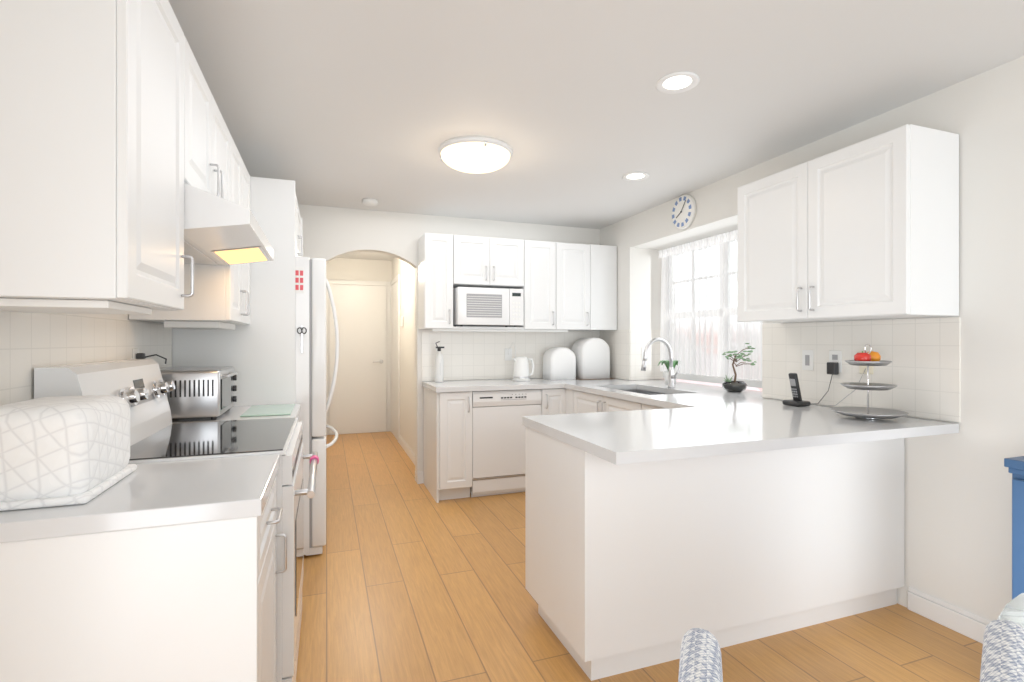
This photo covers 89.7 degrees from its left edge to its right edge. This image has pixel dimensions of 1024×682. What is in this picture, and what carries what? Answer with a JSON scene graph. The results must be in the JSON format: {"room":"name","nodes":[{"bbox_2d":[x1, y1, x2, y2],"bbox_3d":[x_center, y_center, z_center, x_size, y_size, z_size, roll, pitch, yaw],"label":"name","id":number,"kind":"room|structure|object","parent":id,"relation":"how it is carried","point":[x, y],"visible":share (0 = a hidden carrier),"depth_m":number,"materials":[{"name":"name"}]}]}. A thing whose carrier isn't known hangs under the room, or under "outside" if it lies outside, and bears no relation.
{"room":"kitchen","nodes":[
{"label":"kitchen","id":0,"kind":"room"},
{"bbox_2d":[0,311,171,405],"bbox_3d":[-1.126,0.070,0.657,0.126,2.400,7.440,0,0,-20],"label":"wall","id":1,"kind":"structure","parent":0,"point":[29,342],"depth_m":1.62,"materials":[{"name":"white tile"}]},
{"bbox_2d":[0,0,191,315],"bbox_3d":[-1.076,-0.505,1.254,0.377,0.830,0.470,0,0,-20],"label":"upper cabinet","id":2,"kind":"object","parent":1,"relation":"attached to","point":[115,135],"depth_m":1.08,"materials":[{"name":"white paint"}]},
{"bbox_2d":[133,348,166,363],"label":"outlet plates","id":3,"kind":"object","parent":1,"relation":"attached to","point":[136,355],"depth_m":2.21,"materials":[{"name":"white plastic"}]},
{"bbox_2d":[129,147,251,327],"bbox_3d":[-1.529,-0.505,2.511,0.377,0.830,0.640,0,0,-20],"label":"upper cabinet","id":4,"kind":"object","parent":1,"relation":"attached to","point":[221,294],"depth_m":2.28,"materials":[{"name":"white paint"}]},
{"bbox_2d":[192,52,235,202],"bbox_3d":[-1.288,-0.702,1.843,0.377,0.435,0.779,0,0,-20],"label":"upper cabinet","id":5,"kind":"object","parent":1,"relation":"attached to","point":[213,145],"depth_m":1.87,"materials":[{"name":"white paint"}]},
{"bbox_2d":[184,183,273,264],"bbox_3d":[-1.206,-0.405,1.872,0.551,0.154,0.772,0,0,-20],"label":"range hood","id":6,"kind":"object","parent":1,"relation":"attached to","point":[218,230],"visible":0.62,"depth_m":1.68,"materials":[{"name":"white metal"}]},
{"bbox_2d":[252,177,302,271],"bbox_3d":[-1.697,-0.725,3.302,0.597,0.390,0.923,0,0,-20],"label":"upper cabinet","id":7,"kind":"object","parent":1,"relation":"attached to","point":[275,208],"depth_m":2.92,"materials":[{"name":"white paint"}]},
{"bbox_2d":[326,258,389,285],"bbox_3d":[-2.174,0.070,7.146,0.930,2.400,0.120,0,0,-20],"label":"wall","id":8,"kind":"structure","parent":0,"point":[360,269],"depth_m":7.10,"materials":[{"name":"white paint"}]},
{"bbox_2d":[329,284,385,434],"bbox_3d":[-2.104,0.250,7.055,0.752,2.032,0.091,0,0,-20],"label":"hall door","id":9,"kind":"structure","parent":8,"relation":"in","point":[358,403],"depth_m":7.07,"materials":[{"name":"white wood"}]},
{"bbox_2d":[326,279,389,434],"bbox_3d":[-2.125,0.218,7.079,0.857,2.103,0.040,0,0,-20],"label":"door frame","id":10,"kind":"structure","parent":8,"relation":"attached to","point":[342,282],"depth_m":7.18,"materials":[{"name":"white wood"}]},
{"bbox_2d":[390,257,414,452],"bbox_3d":[-1.207,0.070,6.070,0.120,2.400,2.800,0,0,-20],"label":"wall","id":11,"kind":"structure","parent":0,"point":[406,272],"depth_m":5.82,"materials":[{"name":"white paint"}]},
{"bbox_2d":[400,317,402,326],"bbox_3d":[-1.315,-0.230,6.143,0.027,0.120,0.090,0,0,-20],"label":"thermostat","id":12,"kind":"object","parent":11,"relation":"attached to","point":[401,321],"visible":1,"depth_m":6.10,"materials":[{"name":"white plastic"}]},
{"bbox_2d":[390,275,422,482],"bbox_3d":[-1.257,0.218,5.987,0.036,2.102,2.683,0,0,-20],"label":"door frame","id":13,"kind":"structure","parent":11,"relation":"attached to","point":[395,283],"depth_m":6.75,"materials":[{"name":"white wood"}]},
{"bbox_2d":[298,204,599,481],"bbox_3d":[-0.721,0.070,4.690,3.380,2.400,0.126,0,0,-20],"label":"wall","id":14,"kind":"structure","parent":0,"point":[330,233],"depth_m":4.66,"materials":[{"name":"white paint"}]},
{"bbox_2d":[418,233,453,330],"bbox_3d":[-0.664,-0.502,4.464,0.244,0.795,0.330,0,0,-20],"label":"upper cabinet","id":15,"kind":"object","parent":14,"relation":"attached to","point":[435,251],"depth_m":4.32,"materials":[{"name":"white paint"}]},
{"bbox_2d":[454,235,489,331],"bbox_3d":[-0.399,-0.502,4.559,0.320,0.795,0.330,0,0,-20],"label":"upper cabinet","id":16,"kind":"object","parent":14,"relation":"attached to","point":[471,253],"depth_m":4.41,"materials":[{"name":"white paint"}]},
{"bbox_2d":[490,237,525,331],"bbox_3d":[-0.098,-0.502,4.668,0.320,0.795,0.330,0,0,-20],"label":"upper cabinet","id":17,"kind":"object","parent":14,"relation":"attached to","point":[507,256],"depth_m":4.53,"materials":[{"name":"white paint"}]},
{"bbox_2d":[453,287,522,326],"bbox_3d":[-0.238,-0.290,4.587,0.590,0.329,0.368,0,0,-20],"label":"microwave","id":18,"kind":"object","parent":17,"relation":"attached to","point":[474,306],"visible":0.98,"depth_m":4.41,"materials":[{"name":"white plastic"}]},
{"bbox_2d":[505,342,515,360],"label":"outlet plates","id":19,"kind":"object","parent":14,"relation":"attached to","point":[508,351],"depth_m":4.86,"materials":[{"name":"white plastic"}]},
{"bbox_2d":[526,240,557,331],"bbox_3d":[0.199,-0.502,4.775,0.311,0.795,0.330,0,0,-20],"label":"upper cabinet","id":20,"kind":"object","parent":14,"relation":"attached to","point":[541,256],"depth_m":4.63,"materials":[{"name":"white paint"}]},
{"bbox_2d":[558,242,593,331],"bbox_3d":[0.509,-0.502,4.886,0.349,0.795,0.330,0,0,-20],"label":"upper cabinet","id":21,"kind":"object","parent":14,"relation":"attached to","point":[575,261],"depth_m":4.74,"materials":[{"name":"white paint"}]},
{"bbox_2d":[594,245,616,330],"bbox_3d":[0.806,-0.502,4.993,0.280,0.795,0.330,0,0,-20],"label":"upper cabinet","id":22,"kind":"object","parent":14,"relation":"attached to","point":[605,256],"depth_m":4.84,"materials":[{"name":"white paint"}]},
{"bbox_2d":[168,0,1023,260],"bbox_3d":[0.363,-1.155,2.682,4.300,0.050,10.240,0,0,-20],"label":"ceiling","id":23,"kind":"structure","parent":0,"point":[351,104],"depth_m":2.27,"materials":[{"name":"white paint"}]},
{"bbox_2d":[362,198,377,205],"bbox_3d":[-1.139,-1.112,4.139,0.128,0.036,0.128,0,0,-20],"label":"smoke detector","id":24,"kind":"object","parent":23,"relation":"attached to","point":[369,202],"visible":1,"depth_m":4.10,"materials":[{"name":"white plastic"}]},
{"bbox_2d":[438,136,512,173],"bbox_3d":[-0.215,-1.071,3.047,0.444,0.115,0.444,0,0,-20],"label":"dome ceiling light","id":25,"kind":"object","parent":23,"relation":"attached to","point":[475,154],"visible":1,"depth_m":2.92,"materials":[{"name":"white glass"}]},
{"bbox_2d":[622,172,648,180],"bbox_3d":[0.846,-1.125,3.525,0.184,0.010,0.184,0,0,-20],"label":"recessed light","id":26,"kind":"object","parent":23,"relation":"in","point":[635,176],"visible":0.96,"depth_m":3.53,"materials":[{"name":"white"}]},
{"bbox_2d":[655,71,699,93],"bbox_3d":[0.721,-1.125,2.247,0.184,0.010,0.184,0,0,-20],"label":"recessed light","id":27,"kind":"object","parent":23,"relation":"in","point":[677,82],"visible":1,"depth_m":2.25,"materials":[{"name":"white"}]},
{"bbox_2d":[296,431,982,681],"bbox_3d":[0.363,1.295,2.682,4.300,0.050,10.240,0,0,-20],"label":"floor","id":28,"kind":"structure","parent":0,"point":[407,578],"depth_m":2.36,"materials":[{"name":"brown wood"}]},
{"bbox_2d":[0,468,283,681],"bbox_3d":[-0.963,0.835,1.304,0.630,0.871,0.487,0,0,-20],"label":"base cabinet","id":29,"kind":"object","parent":28,"relation":"on","point":[185,598],"depth_m":1.11,"materials":[{"name":"white paint"}]},
{"bbox_2d":[0,454,279,535],"bbox_3d":[-0.955,0.380,1.301,0.637,0.040,0.497,0,0,-20],"label":"countertop","id":30,"kind":"structure","parent":29,"relation":"on","point":[169,490],"depth_m":1.19,"materials":[{"name":"white stone"}]},
{"bbox_2d":[0,395,136,510],"bbox_3d":[-1.100,0.251,1.243,0.236,0.215,0.323,0,0,-20],"label":"cover","id":31,"kind":"object","parent":30,"relation":"on","point":[63,450],"visible":1,"depth_m":1.13,"materials":[{"name":"fabric"}]},
{"bbox_2d":[34,359,318,681],"bbox_3d":[-1.115,0.672,1.916,0.738,1.195,0.758,0,0,-20],"label":"stove","id":32,"kind":"object","parent":28,"relation":"on","point":[141,387],"visible":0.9,"depth_m":1.73,"materials":[{"name":"white metal"}]},
{"bbox_2d":[139,416,298,571],"bbox_3d":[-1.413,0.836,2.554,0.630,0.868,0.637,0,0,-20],"label":"base cabinet","id":33,"kind":"object","parent":28,"relation":"on","point":[285,537],"depth_m":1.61,"materials":[{"name":"white paint"}]},
{"bbox_2d":[172,404,299,423],"bbox_3d":[-1.407,0.380,2.556,0.637,0.040,0.637,0,0,-20],"label":"countertop","id":34,"kind":"structure","parent":33,"relation":"on","point":[237,410],"depth_m":2.45,"materials":[{"name":"white stone"}]},
{"bbox_2d":[160,366,237,419],"bbox_3d":[-1.509,0.244,2.475,0.327,0.229,0.401,0,0,-20],"label":"toaster oven","id":35,"kind":"object","parent":34,"relation":"on","point":[203,391],"visible":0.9,"depth_m":2.31,"materials":[{"name":"silver metal"}]},
{"bbox_2d":[240,404,294,416],"bbox_3d":[-1.251,0.356,2.664,0.220,0.006,0.420,0,0,-20],"label":"cutting board","id":36,"kind":"object","parent":34,"relation":"on","point":[269,410],"visible":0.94,"depth_m":2.61,"materials":[{"name":"green glass"}]},
{"bbox_2d":[295,256,338,555],"bbox_3d":[-1.561,0.390,3.344,0.828,1.760,0.926,0,0,-20],"label":"fridge","id":37,"kind":"object","parent":28,"relation":"on","point":[311,283],"visible":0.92,"depth_m":3.02,"materials":[{"name":"white metal"}]},
{"bbox_2d":[422,380,473,502],"bbox_3d":[-0.554,0.815,4.355,0.284,0.910,0.610,0,0,-20],"label":"base cabinet","id":38,"kind":"object","parent":28,"relation":"on","point":[447,405],"depth_m":4.09,"materials":[{"name":"white paint"}]},
{"bbox_2d":[435,341,443,381],"bbox_3d":[-0.635,0.179,4.521,0.083,0.359,0.077,0,0,-20],"label":"soap dispenser","id":39,"kind":"object","parent":38,"relation":"on","point":[439,368],"visible":1,"depth_m":4.49,"materials":[{"name":"white plastic"}]},
{"bbox_2d":[470,389,541,496],"bbox_3d":[-0.131,0.839,4.497,0.596,0.862,0.598,0,0,-20],"label":"dishwasher","id":40,"kind":"object","parent":28,"relation":"on","point":[498,447],"visible":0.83,"depth_m":4.21,"materials":[{"name":"white metal"}]},
{"bbox_2d":[466,379,545,495],"bbox_3d":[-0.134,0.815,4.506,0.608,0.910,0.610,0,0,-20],"label":"base cabinet","id":41,"kind":"object","parent":28,"relation":"on","point":[535,426],"depth_m":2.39,"materials":[{"name":"white paint"}]},
{"bbox_2d":[512,357,533,380],"bbox_3d":[0.106,0.250,4.672,0.214,0.218,0.164,0,0,-20],"label":"kettle","id":42,"kind":"object","parent":41,"relation":"on","point":[521,369],"visible":1,"depth_m":4.61,"materials":[{"name":"white plastic"}]},
{"bbox_2d":[530,378,565,495],"bbox_3d":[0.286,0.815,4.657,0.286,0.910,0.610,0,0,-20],"label":"base cabinet","id":43,"kind":"object","parent":28,"relation":"on","point":[555,389],"depth_m":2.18,"materials":[{"name":"white paint"}]},
{"bbox_2d":[543,347,575,379],"bbox_3d":[0.444,0.209,4.847,0.260,0.300,0.220,0,0,-20],"label":"appliance","id":44,"kind":"object","parent":43,"relation":"on","point":[559,363],"visible":1,"depth_m":4.75,"materials":[{"name":"white plastic"}]},
{"bbox_2d":[566,380,589,495],"bbox_3d":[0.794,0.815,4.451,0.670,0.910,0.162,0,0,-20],"label":"base cabinet","id":45,"kind":"object","parent":28,"relation":"on","point":[568,382],"depth_m":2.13,"materials":[{"name":"white paint"}]},
{"bbox_2d":[570,380,653,515],"bbox_3d":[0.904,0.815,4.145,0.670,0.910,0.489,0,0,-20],"label":"base cabinet","id":46,"kind":"object","parent":28,"relation":"on","point":[585,399],"depth_m":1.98,"materials":[{"name":"white paint"}]},
{"bbox_2d":[571,338,613,379],"bbox_3d":[0.750,0.164,4.941,0.360,0.390,0.310,0,0,-20],"label":"appliance","id":47,"kind":"object","parent":46,"relation":"on","point":[592,355],"visible":0.98,"depth_m":4.83,"materials":[{"name":"white plastic"}]},
{"bbox_2d":[658,360,682,383],"bbox_3d":[1.326,0.262,4.327,0.218,0.194,0.203,0,0,-20],"label":"orchid pot","id":48,"kind":"object","parent":46,"relation":"on","point":[666,363],"visible":0.56,"depth_m":4.31,"materials":[{"name":"white ceramic"}]},
{"bbox_2d":[602,384,717,535],"bbox_3d":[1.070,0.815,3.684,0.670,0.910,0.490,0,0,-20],"label":"base cabinet","id":49,"kind":"object","parent":28,"relation":"on","point":[619,405],"depth_m":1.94,"materials":[{"name":"white paint"}]},
{"bbox_2d":[641,338,679,387],"bbox_3d":[1.116,0.166,3.880,0.295,0.384,0.107,0,0,-20],"label":"faucet","id":50,"kind":"object","parent":49,"relation":"on","point":[671,377],"visible":1,"depth_m":3.92,"materials":[{"name":"silver metal"}]},
{"bbox_2d":[678,628,722,681],"bbox_3d":[0.020,0.832,0.577,0.481,0.874,0.500,0,0,20],"label":"dining chair","id":51,"kind":"object","parent":28,"relation":"on","point":[700,657],"visible":1,"depth_m":0.65,"materials":[{"name":"fabric"}]},
{"bbox_2d":[638,392,801,579],"bbox_3d":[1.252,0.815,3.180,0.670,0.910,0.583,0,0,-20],"label":"base cabinet","id":52,"kind":"object","parent":28,"relation":"on","point":[662,518],"depth_m":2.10,"materials":[{"name":"white paint"}]},
{"bbox_2d":[722,343,756,391],"bbox_3d":[1.590,0.186,3.638,0.289,0.346,0.225,0,0,-20],"label":"bonsai plant","id":53,"kind":"object","parent":52,"relation":"on","point":[728,385],"visible":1,"depth_m":3.60,"materials":[{"name":"green plant"}]},
{"bbox_2d":[782,373,810,406],"bbox_3d":[1.583,0.268,2.866,0.100,0.181,0.110,0,0,-20],"label":"cordless phone","id":54,"kind":"object","parent":52,"relation":"on","point":[797,400],"visible":1,"depth_m":2.85,"materials":[{"name":"black plastic"}]},
{"bbox_2d":[980,619,1023,681],"bbox_3d":[0.690,0.832,0.456,0.481,0.874,0.500,0,0,44],"label":"dining chair","id":55,"kind":"object","parent":28,"relation":"on","point":[1002,659],"visible":1,"depth_m":0.66,"materials":[{"name":"fabric"}]},
{"bbox_2d":[998,593,1023,627],"bbox_3d":[1.302,0.896,0.575,1.108,0.747,1.108,0,0,-20],"label":"glass table","id":56,"kind":"object","parent":28,"relation":"on","point":[1012,610],"visible":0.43,"depth_m":0.99,"materials":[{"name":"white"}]},
{"bbox_2d":[1004,456,1023,599],"bbox_3d":[2.048,0.838,1.375,0.383,0.865,1.000,0,0,-20],"label":"sideboard","id":57,"kind":"object","parent":28,"relation":"on","point":[1015,465],"visible":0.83,"depth_m":1.75,"materials":[{"name":"blue paint"}]},
{"bbox_2d":[600,56,1023,620],"bbox_3d":[2.315,0.070,1.960,0.496,2.400,7.320,0,0,-20],"label":"wall","id":58,"kind":"structure","parent":0,"point":[964,369],"depth_m":2.29,"materials":[{"name":"white paint"}]},
{"bbox_2d":[672,195,696,229],"bbox_3d":[1.314,-0.992,3.959,0.041,0.264,0.264,0,0,-20],"label":"clock","id":59,"kind":"object","parent":58,"relation":"attached to","point":[684,209],"visible":1,"depth_m":3.93,"materials":[{"name":"white plastic"}]},
{"bbox_2d":[663,371,761,387],"bbox_3d":[1.699,-0.245,4.108,0.080,1.170,1.516,0,0,-20],"label":"window","id":60,"kind":"structure","parent":58,"relation":"in","point":[720,380],"depth_m":4.18,"materials":[{"name":"white"}]},
{"bbox_2d":[658,230,762,379],"bbox_3d":[1.628,-0.278,4.083,0.055,1.115,1.512,0,0,-20],"label":"sheer curtain","id":61,"kind":"object","parent":60,"relation":"hanging from","point":[702,329],"visible":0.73,"depth_m":4.18,"materials":[{"name":"white fabric"}]},
{"bbox_2d":[738,164,801,322],"bbox_3d":[1.552,-0.505,2.849,0.330,0.790,0.470,0,0,-20],"label":"upper cabinet","id":62,"kind":"object","parent":58,"relation":"attached to","point":[769,207],"depth_m":2.79,"materials":[{"name":"white paint"}]},
{"bbox_2d":[802,350,812,370],"label":"outlet plates","id":63,"kind":"object","parent":58,"relation":"attached to","point":[807,355],"depth_m":2.94,"materials":[{"name":"white plastic"}]},
{"bbox_2d":[814,350,841,403],"label":"outlet plates","id":64,"kind":"object","parent":58,"relation":"attached to","point":[834,365],"depth_m":2.77,"materials":[{"name":"white plastic"}]},
{"bbox_2d":[859,366,872,381],"label":"outlet plates","id":65,"kind":"object","parent":58,"relation":"attached to","point":[862,369],"depth_m":2.63,"materials":[{"name":"white plastic"}]},
{"bbox_2d":[802,124,958,321],"bbox_3d":[1.711,-0.505,2.407,0.330,0.790,0.470,0,0,-20],"label":"upper cabinet","id":66,"kind":"object","parent":58,"relation":"attached to","point":[880,213],"depth_m":2.23,"materials":[{"name":"white paint"}]},
{"bbox_2d":[907,586,990,643],"bbox_3d":[2.599,1.216,0.436,0.014,0.108,4.260,0,0,-20],"label":"baseboard","id":67,"kind":"structure","parent":58,"relation":"attached to","point":[971,625],"depth_m":2.28,"materials":[{"name":"white wood"}]},
{"bbox_2d":[830,344,908,418],"bbox_3d":[1.663,0.185,2.406,0.300,0.347,0.300,0,0,-20],"label":"tiered stand","id":68,"kind":"object","parent":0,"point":[867,412],"visible":0.98,"depth_m":2.39,"materials":[{"name":"silver metal"}]},
{"bbox_2d":[854,351,870,360],"bbox_3d":[1.625,0.077,2.386,0.068,0.061,0.067,0,0,-20],"label":"tomato","id":69,"kind":"object","parent":68,"relation":"on","point":[861,356],"visible":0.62,"depth_m":2.36,"materials":[{"name":"red food"}]},
{"bbox_2d":[867,351,880,360],"bbox_3d":[1.701,0.078,2.432,0.068,0.060,0.067,0,0,-20],"label":"fruit","id":70,"kind":"object","parent":68,"relation":"on","point":[875,356],"visible":0.44,"depth_m":2.40,"materials":[{"name":"orange food"}]},
{"label":"outside","id":71,"kind":"structure","parent":0,"visible":0},
{"bbox_2d":[676,379,761,390],"bbox_3d":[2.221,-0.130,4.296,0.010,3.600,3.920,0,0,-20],"label":"window sill","id":72,"kind":"structure","parent":71,"point":[718,384],"depth_m":5.08,"materials":[{"name":"white paint"}]}
]}

